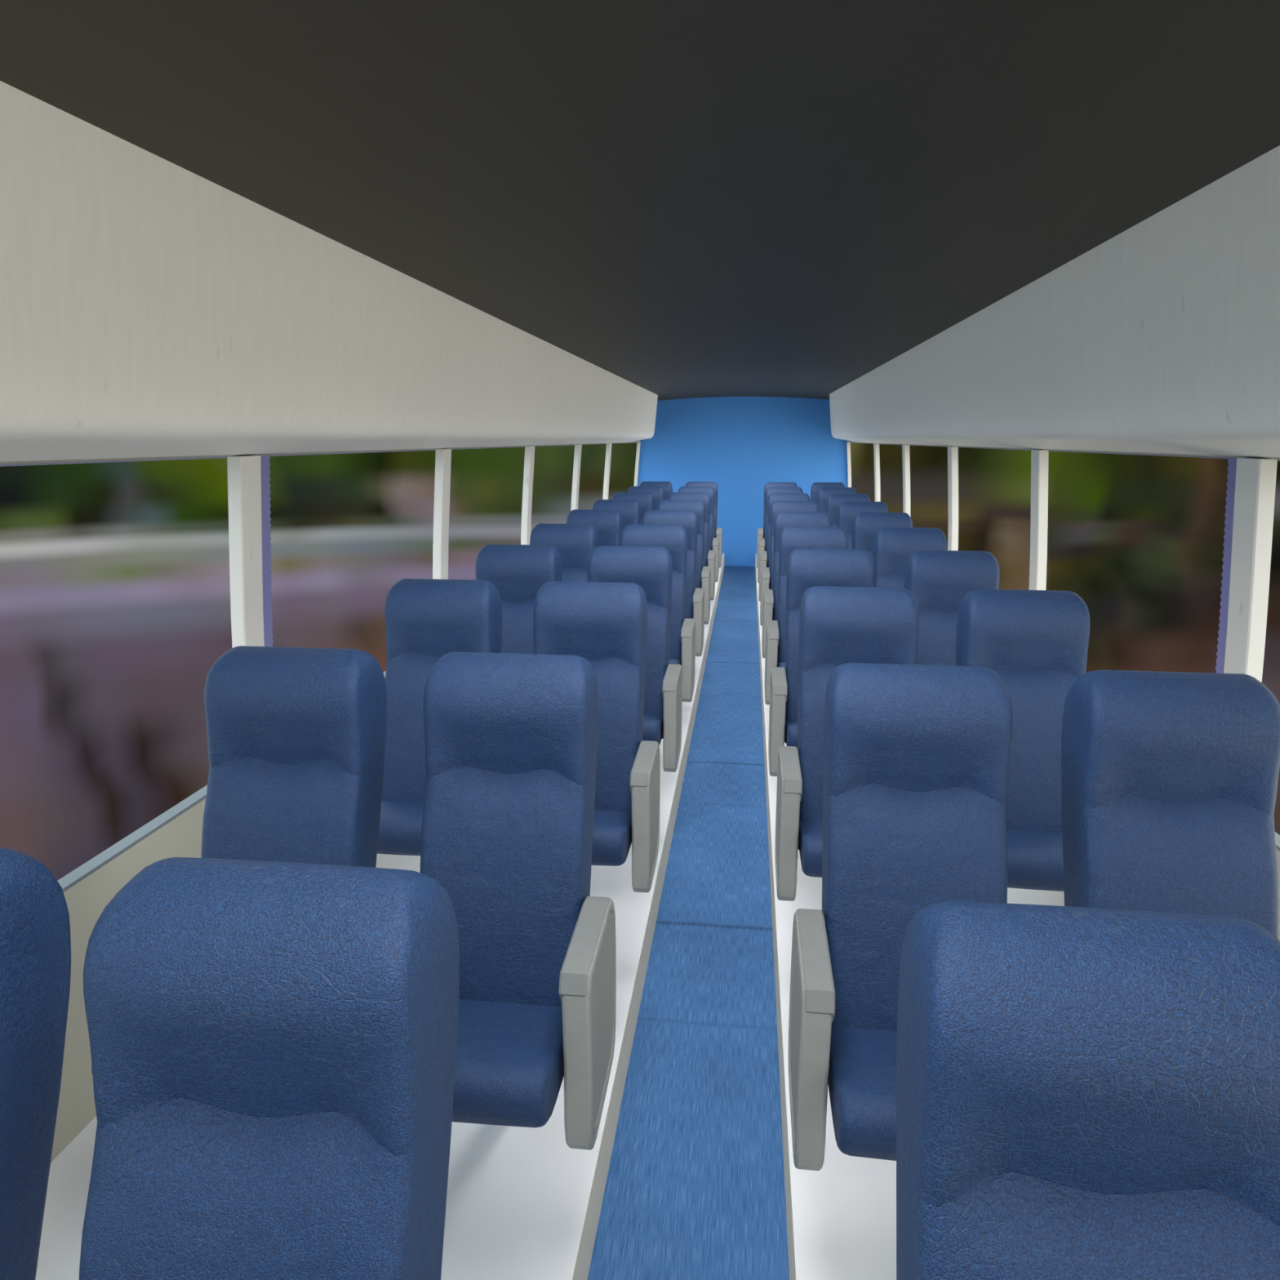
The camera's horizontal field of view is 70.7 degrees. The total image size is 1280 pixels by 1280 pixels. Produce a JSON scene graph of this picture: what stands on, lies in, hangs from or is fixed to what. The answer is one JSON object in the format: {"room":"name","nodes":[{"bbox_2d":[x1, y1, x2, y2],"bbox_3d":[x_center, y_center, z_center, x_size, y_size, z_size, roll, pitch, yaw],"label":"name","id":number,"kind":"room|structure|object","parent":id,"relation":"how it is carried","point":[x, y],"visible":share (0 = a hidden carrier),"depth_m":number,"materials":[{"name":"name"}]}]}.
{"room":"vehicle interior","nodes":[
{"label":"vehicle interior","id":0,"kind":"room"},
{"bbox_2d":[0,440,640,1162],"bbox_3d":[-0.796,-0.556,4.873,0.120,2.160,12.700,1,13,7],"label":"wall","id":1,"kind":"structure","parent":0,"point":[177,832],"depth_m":1.86,"materials":[{"name":"white plastic"}]},
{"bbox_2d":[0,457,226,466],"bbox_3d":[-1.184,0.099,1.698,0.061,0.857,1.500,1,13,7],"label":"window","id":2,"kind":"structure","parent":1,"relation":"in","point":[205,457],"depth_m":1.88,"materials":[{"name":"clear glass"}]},
{"bbox_2d":[226,455,264,648],"bbox_3d":[-1.068,-0.071,2.471,0.092,0.850,0.100,1,13,7],"label":"pillar","id":3,"kind":"structure","parent":1,"relation":"attached to","point":[244,473],"depth_m":2.41,"materials":[{"name":"white plastic"}]},
{"bbox_2d":[0,80,657,462],"bbox_3d":[-0.644,-1.132,4.107,0.327,0.498,11.500,1,13,7],"label":"luggage rack","id":4,"kind":"object","parent":1,"relation":"attached to","point":[150,307],"visible":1,"depth_m":1.70,"materials":[{"name":"beige plastic"}]},
{"bbox_2d":[260,449,435,646],"bbox_3d":[-0.997,-0.248,3.249,0.061,0.857,1.500,1,13,7],"label":"window","id":5,"kind":"structure","parent":1,"relation":"in","point":[264,460],"depth_m":2.58,"materials":[{"name":"clear glass"}]},
{"bbox_2d":[432,448,451,579],"bbox_3d":[-0.881,-0.417,4.022,0.092,0.850,0.100,1,13,7],"label":"pillar","id":6,"kind":"structure","parent":1,"relation":"attached to","point":[442,456],"depth_m":3.96,"materials":[{"name":"white plastic"}]},
{"bbox_2d":[448,446,520,563],"bbox_3d":[-0.809,-0.594,4.799,0.061,0.857,1.500,1,13,7],"label":"window","id":7,"kind":"structure","parent":1,"relation":"in","point":[509,446],"depth_m":4.33,"materials":[{"name":"clear glass"}]},
{"bbox_2d":[520,445,534,544],"bbox_3d":[-0.694,-0.763,5.573,0.092,0.850,0.100,1,13,7],"label":"pillar","id":8,"kind":"structure","parent":1,"relation":"attached to","point":[529,458],"depth_m":5.51,"materials":[{"name":"white plastic"}]},
{"bbox_2d":[570,444,582,511],"bbox_3d":[-0.507,-1.110,7.124,0.092,0.850,0.100,1,13,7],"label":"pillar","id":9,"kind":"structure","parent":1,"relation":"attached to","point":[577,454],"depth_m":7.05,"materials":[{"name":"white plastic"}]},
{"bbox_2d":[602,443,612,499],"bbox_3d":[-0.319,-1.456,8.675,0.092,0.850,0.100,1,13,7],"label":"pillar","id":10,"kind":"structure","parent":1,"relation":"attached to","point":[608,449],"depth_m":8.60,"materials":[{"name":"white plastic"}]},
{"bbox_2d":[35,553,1064,1279],"bbox_3d":[0.480,0.424,4.938,2.481,0.220,12.700,1,13,7],"label":"floor","id":11,"kind":"structure","parent":0,"point":[517,1197],"depth_m":1.70,"materials":[{"name":"white plastic"}]},
{"bbox_2d":[0,847,71,1279],"bbox_3d":[-0.720,0.714,0.800,0.284,1.018,0.608,1,13,7],"label":"passenger seat","id":12,"kind":"object","parent":11,"relation":"on","point":[35,940],"visible":1,"depth_m":0.83,"materials":[{"name":"blue fabric"}]},
{"bbox_2d":[91,645,386,1072],"bbox_3d":[-0.626,0.541,1.575,0.284,1.018,0.608,1,13,7],"label":"passenger seat","id":13,"kind":"object","parent":11,"relation":"on","point":[296,736],"visible":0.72,"depth_m":1.55,"materials":[{"name":"blue fabric"}]},
{"bbox_2d":[79,857,458,1279],"bbox_3d":[-0.306,0.725,0.752,0.330,1.018,0.608,1,13,7],"label":"passenger seat","id":14,"kind":"object","parent":11,"relation":"on","point":[273,1044],"visible":1,"depth_m":0.73,"materials":[{"name":"blue leather"}]},
{"bbox_2d":[377,578,502,856],"bbox_3d":[-0.533,0.367,2.350,0.284,1.018,0.608,1,13,7],"label":"passenger seat","id":15,"kind":"object","parent":11,"relation":"on","point":[427,620],"visible":0.63,"depth_m":2.32,"materials":[{"name":"blue fabric"}]},
{"bbox_2d":[377,800,423,856],"bbox_3d":[-0.550,0.437,2.212,0.279,0.106,0.306,1,13,7],"label":"seat cushion","id":16,"kind":"object","parent":15,"relation":"on","point":[400,828],"depth_m":2.07,"materials":[{"name":"blue fabric"}]},
{"bbox_2d":[419,651,616,1150],"bbox_3d":[-0.212,0.551,1.527,0.330,1.018,0.608,1,13,7],"label":"passenger seat","id":17,"kind":"object","parent":11,"relation":"on","point":[511,739],"visible":0.93,"depth_m":1.49,"materials":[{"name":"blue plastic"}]},
{"bbox_2d":[452,999,564,1128],"bbox_3d":[-0.253,0.620,1.392,0.279,0.106,0.306,1,13,7],"label":"seat cushion","id":18,"kind":"object","parent":17,"relation":"on","point":[509,1068],"depth_m":1.28,"materials":[{"name":"blue fabric"}]},
{"bbox_2d":[475,544,561,653],"bbox_3d":[-0.439,0.194,3.126,0.284,1.018,0.608,1,13,7],"label":"passenger seat","id":19,"kind":"object","parent":11,"relation":"on","point":[517,571],"visible":0.44,"depth_m":3.10,"materials":[{"name":"blue fabric"}]},
{"bbox_2d":[529,523,598,582],"bbox_3d":[-0.345,0.021,3.901,0.284,1.018,0.608,1,13,7],"label":"passenger seat","id":20,"kind":"object","parent":11,"relation":"on","point":[575,544],"visible":0.33,"depth_m":3.87,"materials":[{"name":"blue fabric"}]},
{"bbox_2d":[566,509,622,546],"bbox_3d":[-0.252,-0.152,4.677,0.284,1.018,0.608,1,13,7],"label":"passenger seat","id":21,"kind":"object","parent":11,"relation":"on","point":[608,524],"visible":0.25,"depth_m":4.64,"materials":[{"name":"blue fabric"}]},
{"bbox_2d":[533,581,660,893],"bbox_3d":[-0.118,0.378,2.303,0.330,1.018,0.608,1,13,7],"label":"passenger seat","id":22,"kind":"object","parent":11,"relation":"on","point":[604,624],"visible":0.7,"depth_m":2.26,"materials":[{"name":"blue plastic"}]},
{"bbox_2d":[591,809,631,866],"bbox_3d":[-0.159,0.447,2.167,0.279,0.106,0.306,1,13,7],"label":"seat cushion","id":23,"kind":"object","parent":22,"relation":"on","point":[612,828],"depth_m":2.03,"materials":[{"name":"blue fabric"}]},
{"bbox_2d":[592,499,640,528],"bbox_3d":[-0.158,-0.326,5.452,0.284,1.018,0.608,1,13,7],"label":"passenger seat","id":24,"kind":"object","parent":11,"relation":"on","point":[629,510],"visible":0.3,"depth_m":5.42,"materials":[{"name":"blue fabric"}]},
{"bbox_2d":[612,492,653,524],"bbox_3d":[-0.065,-0.499,6.227,0.284,1.018,0.608,1,13,7],"label":"passenger seat","id":25,"kind":"object","parent":11,"relation":"on","point":[646,500],"visible":0.17,"depth_m":6.20,"materials":[{"name":"blue fabric"}]},
{"bbox_2d":[587,546,682,772],"bbox_3d":[-0.025,0.205,3.078,0.330,1.018,0.608,1,13,7],"label":"passenger seat","id":26,"kind":"object","parent":11,"relation":"on","point":[650,567],"visible":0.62,"depth_m":3.04,"materials":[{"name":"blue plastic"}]},
{"bbox_2d":[642,715,663,746],"bbox_3d":[-0.066,0.274,2.943,0.279,0.106,0.306,1,13,7],"label":"seat cushion","id":27,"kind":"object","parent":26,"relation":"on","point":[653,725],"depth_m":2.79,"materials":[{"name":"blue fabric"}]},
{"bbox_2d":[627,485,664,510],"bbox_3d":[0.029,-0.672,7.003,0.284,1.018,0.608,1,13,7],"label":"passenger seat","id":28,"kind":"object","parent":11,"relation":"on","point":[658,494],"visible":0.15,"depth_m":6.97,"materials":[{"name":"blue fabric"}]},
{"bbox_2d":[640,481,672,500],"bbox_3d":[0.123,-0.845,7.778,0.284,1.018,0.608,1,13,7],"label":"passenger seat","id":29,"kind":"object","parent":11,"relation":"on","point":[667,486],"visible":0.19,"depth_m":7.75,"materials":[{"name":"blue fabric"}]},
{"bbox_2d":[620,524,695,702],"bbox_3d":[0.069,0.032,3.854,0.330,1.018,0.608,1,13,7],"label":"passenger seat","id":30,"kind":"object","parent":11,"relation":"on","point":[673,538],"visible":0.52,"depth_m":3.81,"materials":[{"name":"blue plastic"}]},
{"bbox_2d":[668,658,681,665],"bbox_3d":[0.028,0.100,3.718,0.279,0.106,0.306,1,13,7],"label":"seat cushion","id":31,"kind":"object","parent":30,"relation":"on","point":[673,661],"depth_m":3.58,"materials":[{"name":"blue fabric"}]},
{"bbox_2d":[641,510,704,656],"bbox_3d":[0.162,-0.142,4.629,0.330,1.018,0.608,1,13,7],"label":"passenger seat","id":32,"kind":"object","parent":11,"relation":"on","point":[695,597],"visible":0.41,"depth_m":4.59,"materials":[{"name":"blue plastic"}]},
{"bbox_2d":[657,499,711,624],"bbox_3d":[0.256,-0.315,5.404,0.330,1.018,0.608,1,13,7],"label":"passenger seat","id":33,"kind":"object","parent":11,"relation":"on","point":[703,577],"visible":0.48,"depth_m":5.36,"materials":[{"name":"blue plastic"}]},
{"bbox_2d":[587,565,789,1279],"bbox_3d":[0.484,0.465,4.946,0.373,0.004,12.699,1,13,7],"label":"carpet","id":34,"kind":"object","parent":11,"relation":"on","point":[695,1189],"visible":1,"depth_m":2.35,"materials":[{"name":"blue carpet"}]},
{"bbox_2d":[668,492,715,600],"bbox_3d":[0.350,-0.488,6.180,0.330,1.018,0.608,1,13,7],"label":"passenger seat","id":35,"kind":"object","parent":11,"relation":"on","point":[709,556],"visible":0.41,"depth_m":6.14,"materials":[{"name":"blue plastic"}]},
{"bbox_2d":[678,486,719,582],"bbox_3d":[0.443,-0.661,6.955,0.330,1.018,0.608,1,13,7],"label":"passenger seat","id":36,"kind":"object","parent":11,"relation":"on","point":[713,544],"visible":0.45,"depth_m":6.92,"materials":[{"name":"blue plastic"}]},
{"bbox_2d":[684,481,722,567],"bbox_3d":[0.537,-0.835,7.731,0.330,1.018,0.608,1,13,7],"label":"passenger seat","id":37,"kind":"object","parent":11,"relation":"on","point":[717,532],"visible":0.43,"depth_m":7.69,"materials":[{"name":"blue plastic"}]},
{"bbox_2d":[756,482,797,568],"bbox_3d":[1.162,-0.819,7.659,0.330,1.018,0.608,1,13,7],"label":"passenger seat","id":38,"kind":"object","parent":11,"relation":"on","point":[761,531],"visible":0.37,"depth_m":7.64,"materials":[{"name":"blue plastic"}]},
{"bbox_2d":[757,486,803,582],"bbox_3d":[1.069,-0.645,6.883,0.330,1.018,0.608,1,13,7],"label":"passenger seat","id":39,"kind":"object","parent":11,"relation":"on","point":[762,543],"visible":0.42,"depth_m":6.86,"materials":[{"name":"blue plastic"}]},
{"bbox_2d":[758,493,809,601],"bbox_3d":[0.975,-0.472,6.108,0.330,1.018,0.608,1,13,7],"label":"passenger seat","id":40,"kind":"object","parent":11,"relation":"on","point":[764,560],"visible":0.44,"depth_m":6.08,"materials":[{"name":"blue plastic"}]},
{"bbox_2d":[760,501,819,625],"bbox_3d":[0.882,-0.299,5.332,0.330,1.018,0.608,1,13,7],"label":"passenger seat","id":41,"kind":"object","parent":11,"relation":"on","point":[766,575],"visible":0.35,"depth_m":5.31,"materials":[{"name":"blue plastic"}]},
{"bbox_2d":[761,511,831,657],"bbox_3d":[0.788,-0.126,4.557,0.330,1.018,0.608,1,13,7],"label":"passenger seat","id":42,"kind":"object","parent":11,"relation":"on","point":[783,519],"visible":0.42,"depth_m":4.53,"materials":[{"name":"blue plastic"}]},
{"bbox_2d":[764,526,848,704],"bbox_3d":[0.694,0.048,3.782,0.330,1.018,0.608,1,13,7],"label":"passenger seat","id":43,"kind":"object","parent":11,"relation":"on","point":[791,538],"visible":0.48,"depth_m":3.75,"materials":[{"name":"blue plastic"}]},
{"bbox_2d":[777,662,785,668],"bbox_3d":[0.700,0.117,3.641,0.279,0.106,0.306,1,13,7],"label":"seat cushion","id":44,"kind":"object","parent":43,"relation":"on","point":[779,664],"depth_m":3.53,"materials":[{"name":"blue fabric"}]},
{"bbox_2d":[768,548,874,776],"bbox_3d":[0.601,0.221,3.006,0.330,1.018,0.608,1,13,7],"label":"passenger seat","id":45,"kind":"object","parent":11,"relation":"on","point":[806,568],"visible":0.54,"depth_m":2.97,"materials":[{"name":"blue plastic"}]},
{"bbox_2d":[784,720,797,747],"bbox_3d":[0.606,0.291,2.865,0.279,0.106,0.306,1,13,7],"label":"seat cushion","id":46,"kind":"object","parent":45,"relation":"on","point":[790,726],"depth_m":2.75,"materials":[{"name":"blue fabric"}]},
{"bbox_2d":[810,482,844,502],"bbox_3d":[1.578,-0.808,7.611,0.284,1.018,0.608,1,13,7],"label":"passenger seat","id":47,"kind":"object","parent":11,"relation":"on","point":[815,486],"visible":0.18,"depth_m":7.59,"materials":[{"name":"blue fabric"}]},
{"bbox_2d":[817,487,856,511],"bbox_3d":[1.484,-0.635,6.835,0.284,1.018,0.608,1,13,7],"label":"passenger seat","id":48,"kind":"object","parent":11,"relation":"on","point":[824,492],"visible":0.22,"depth_m":6.82,"materials":[{"name":"blue fabric"}]},
{"bbox_2d":[774,586,919,901],"bbox_3d":[0.507,0.394,2.231,0.330,1.018,0.608,1,13,7],"label":"passenger seat","id":49,"kind":"object","parent":11,"relation":"on","point":[838,625],"visible":0.58,"depth_m":2.20,"materials":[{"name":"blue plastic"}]},
{"bbox_2d":[798,819,822,877],"bbox_3d":[0.513,0.464,2.090,0.279,0.106,0.306,1,13,7],"label":"seat cushion","id":50,"kind":"object","parent":49,"relation":"on","point":[810,831],"depth_m":1.98,"materials":[{"name":"blue fabric"}]},
{"bbox_2d":[826,493,870,526],"bbox_3d":[1.391,-0.461,6.060,0.284,1.018,0.608,1,13,7],"label":"passenger seat","id":51,"kind":"object","parent":11,"relation":"on","point":[833,500],"visible":0.23,"depth_m":6.04,"materials":[{"name":"blue fabric"}]},
{"bbox_2d":[836,501,888,549],"bbox_3d":[1.297,-0.288,5.285,0.284,1.018,0.608,1,13,7],"label":"passenger seat","id":52,"kind":"object","parent":11,"relation":"on","point":[847,510],"visible":0.27,"depth_m":5.26,"materials":[{"name":"blue fabric"}]},
{"bbox_2d":[851,511,912,557],"bbox_3d":[1.203,-0.115,4.509,0.284,1.018,0.608,1,13,7],"label":"passenger seat","id":53,"kind":"object","parent":11,"relation":"on","point":[865,525],"visible":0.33,"depth_m":4.49,"materials":[{"name":"blue fabric"}]},
{"bbox_2d":[787,662,1013,1170],"bbox_3d":[0.413,0.567,1.456,0.330,1.018,0.608,1,13,7],"label":"passenger seat","id":54,"kind":"object","parent":11,"relation":"on","point":[916,765],"visible":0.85,"depth_m":1.42,"materials":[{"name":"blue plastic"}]},
{"bbox_2d":[827,1026,897,1160],"bbox_3d":[0.419,0.637,1.315,0.279,0.106,0.306,1,13,7],"label":"seat cushion","id":55,"kind":"object","parent":54,"relation":"on","point":[862,1060],"depth_m":1.23,"materials":[{"name":"blue leather"}]},
{"bbox_2d":[872,527,946,587],"bbox_3d":[1.110,0.058,3.734,0.284,1.018,0.608,1,13,7],"label":"passenger seat","id":56,"kind":"object","parent":11,"relation":"on","point":[892,547],"visible":0.37,"depth_m":3.72,"materials":[{"name":"blue fabric"}]},
{"bbox_2d":[903,550,999,666],"bbox_3d":[1.016,0.232,2.958,0.284,1.018,0.608,1,13,7],"label":"passenger seat","id":57,"kind":"object","parent":11,"relation":"on","point":[938,580],"visible":0.35,"depth_m":2.94,"materials":[{"name":"blue fabric"}]},
{"bbox_2d":[955,589,1090,891],"bbox_3d":[0.923,0.405,2.183,0.284,1.018,0.608,1,13,7],"label":"passenger seat","id":58,"kind":"object","parent":11,"relation":"on","point":[1037,642],"visible":0.52,"depth_m":2.15,"materials":[{"name":"blue fabric"}]},
{"bbox_2d":[1006,829,1063,891],"bbox_3d":[0.905,0.474,2.045,0.279,0.106,0.306,1,13,7],"label":"seat cushion","id":59,"kind":"object","parent":58,"relation":"on","point":[1034,856],"depth_m":1.91,"materials":[{"name":"blue fabric"}]},
{"bbox_2d":[896,901,1279,1279],"bbox_3d":[0.320,0.741,0.680,0.330,1.018,0.608,1,13,7],"label":"passenger seat","id":60,"kind":"object","parent":11,"relation":"on","point":[1083,1093],"visible":1,"depth_m":0.66,"materials":[{"name":"blue leather"}]},
{"bbox_2d":[1061,670,1279,937],"bbox_3d":[0.829,0.578,1.408,0.284,1.018,0.608,1,13,7],"label":"passenger seat","id":61,"kind":"object","parent":11,"relation":"on","point":[1169,780],"visible":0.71,"depth_m":1.38,"materials":[{"name":"blue fabric"}]},
{"bbox_2d":[0,0,1279,400],"bbox_3d":[0.480,-1.523,4.503,2.690,0.191,12.700,1,13,7],"label":"ceiling","id":62,"kind":"structure","parent":0,"point":[679,199],"depth_m":1.45,"materials":[{"name":"black plastic"}]},
{"bbox_2d":[637,396,848,566],"bbox_3d":[1.226,-1.924,10.905,2.524,2.200,0.060,1,13,7],"label":"wall","id":63,"kind":"structure","parent":0,"point":[741,445],"depth_m":10.80,"materials":[{"name":"blue paint"}]},
{"bbox_2d":[634,442,640,485],"bbox_3d":[-0.039,-1.974,10.993,0.092,0.850,0.045,1,13,7],"label":"trim","id":64,"kind":"structure","parent":63,"relation":"attached to","point":[638,444],"depth_m":10.94,"materials":[{"name":"white plastic"}]},
{"bbox_2d":[572,554,724,1279],"bbox_3d":[0.298,0.387,4.951,0.001,0.153,12.699,1,13,7],"label":"trim","id":65,"kind":"structure","parent":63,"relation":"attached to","point":[581,1269],"depth_m":2.23,"materials":[{"name":"white plastic"}]},
{"bbox_2d":[755,555,796,1279],"bbox_3d":[0.670,0.396,4.908,0.001,0.153,12.699,1,13,7],"label":"trim","id":66,"kind":"structure","parent":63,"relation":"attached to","point":[790,1237],"depth_m":2.23,"materials":[{"name":"white plastic"}]},
{"bbox_2d":[846,442,851,487],"bbox_3d":[2.480,-1.910,10.703,0.092,0.850,0.045,1,13,7],"label":"trim","id":67,"kind":"structure","parent":63,"relation":"attached to","point":[848,444],"depth_m":10.65,"materials":[{"name":"white plastic"}]},
{"bbox_2d":[846,440,1279,941],"bbox_3d":[1.756,-0.490,4.579,0.120,2.160,12.700,1,13,7],"label":"wall","id":68,"kind":"structure","parent":0,"point":[1277,836],"depth_m":2.40,"materials":[{"name":"white plastic"}]},
{"bbox_2d":[873,443,880,502],"bbox_3d":[2.199,-1.390,8.376,0.092,0.850,0.100,1,13,7],"label":"pillar","id":69,"kind":"structure","parent":68,"relation":"attached to","point":[876,446],"depth_m":8.30,"materials":[{"name":"white plastic"}]},
{"bbox_2d":[902,444,910,515],"bbox_3d":[2.012,-1.043,6.825,0.092,0.850,0.100,1,13,7],"label":"pillar","id":70,"kind":"structure","parent":68,"relation":"attached to","point":[905,448],"depth_m":6.75,"materials":[{"name":"white plastic"}]},
{"bbox_2d":[947,446,958,551],"bbox_3d":[1.825,-0.697,5.274,0.092,0.850,0.100,1,13,7],"label":"pillar","id":71,"kind":"structure","parent":68,"relation":"attached to","point":[953,451],"depth_m":5.21,"materials":[{"name":"white plastic"}]},
{"bbox_2d":[957,446,1031,450],"bbox_3d":[1.753,-0.526,4.495,0.061,0.857,1.500,1,13,7],"label":"window","id":72,"kind":"structure","parent":68,"relation":"in","point":[957,446],"depth_m":4.34,"materials":[{"name":"clear glass"}]},
{"bbox_2d":[1028,449,1048,590],"bbox_3d":[1.637,-0.350,3.723,0.092,0.850,0.100,1,13,7],"label":"pillar","id":73,"kind":"structure","parent":68,"relation":"attached to","point":[1039,458],"depth_m":3.66,"materials":[{"name":"white plastic"}]},
{"bbox_2d":[829,145,1279,457],"bbox_3d":[1.463,-1.078,3.864,0.327,0.498,11.500,1,13,7],"label":"luggage rack","id":74,"kind":"object","parent":68,"relation":"attached to","point":[1163,335],"visible":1,"depth_m":2.07,"materials":[{"name":"beige plastic"}]},
{"bbox_2d":[1048,450,1236,673],"bbox_3d":[1.565,-0.180,2.945,0.061,0.857,1.500,1,13,7],"label":"window","id":75,"kind":"structure","parent":68,"relation":"in","point":[1229,507],"depth_m":2.28,"materials":[{"name":"clear glass"}]},
{"bbox_2d":[1223,457,1277,682],"bbox_3d":[1.450,-0.004,2.172,0.092,0.850,0.100,1,13,7],"label":"pillar","id":76,"kind":"structure","parent":68,"relation":"attached to","point":[1255,478],"depth_m":2.11,"materials":[{"name":"white plastic"}]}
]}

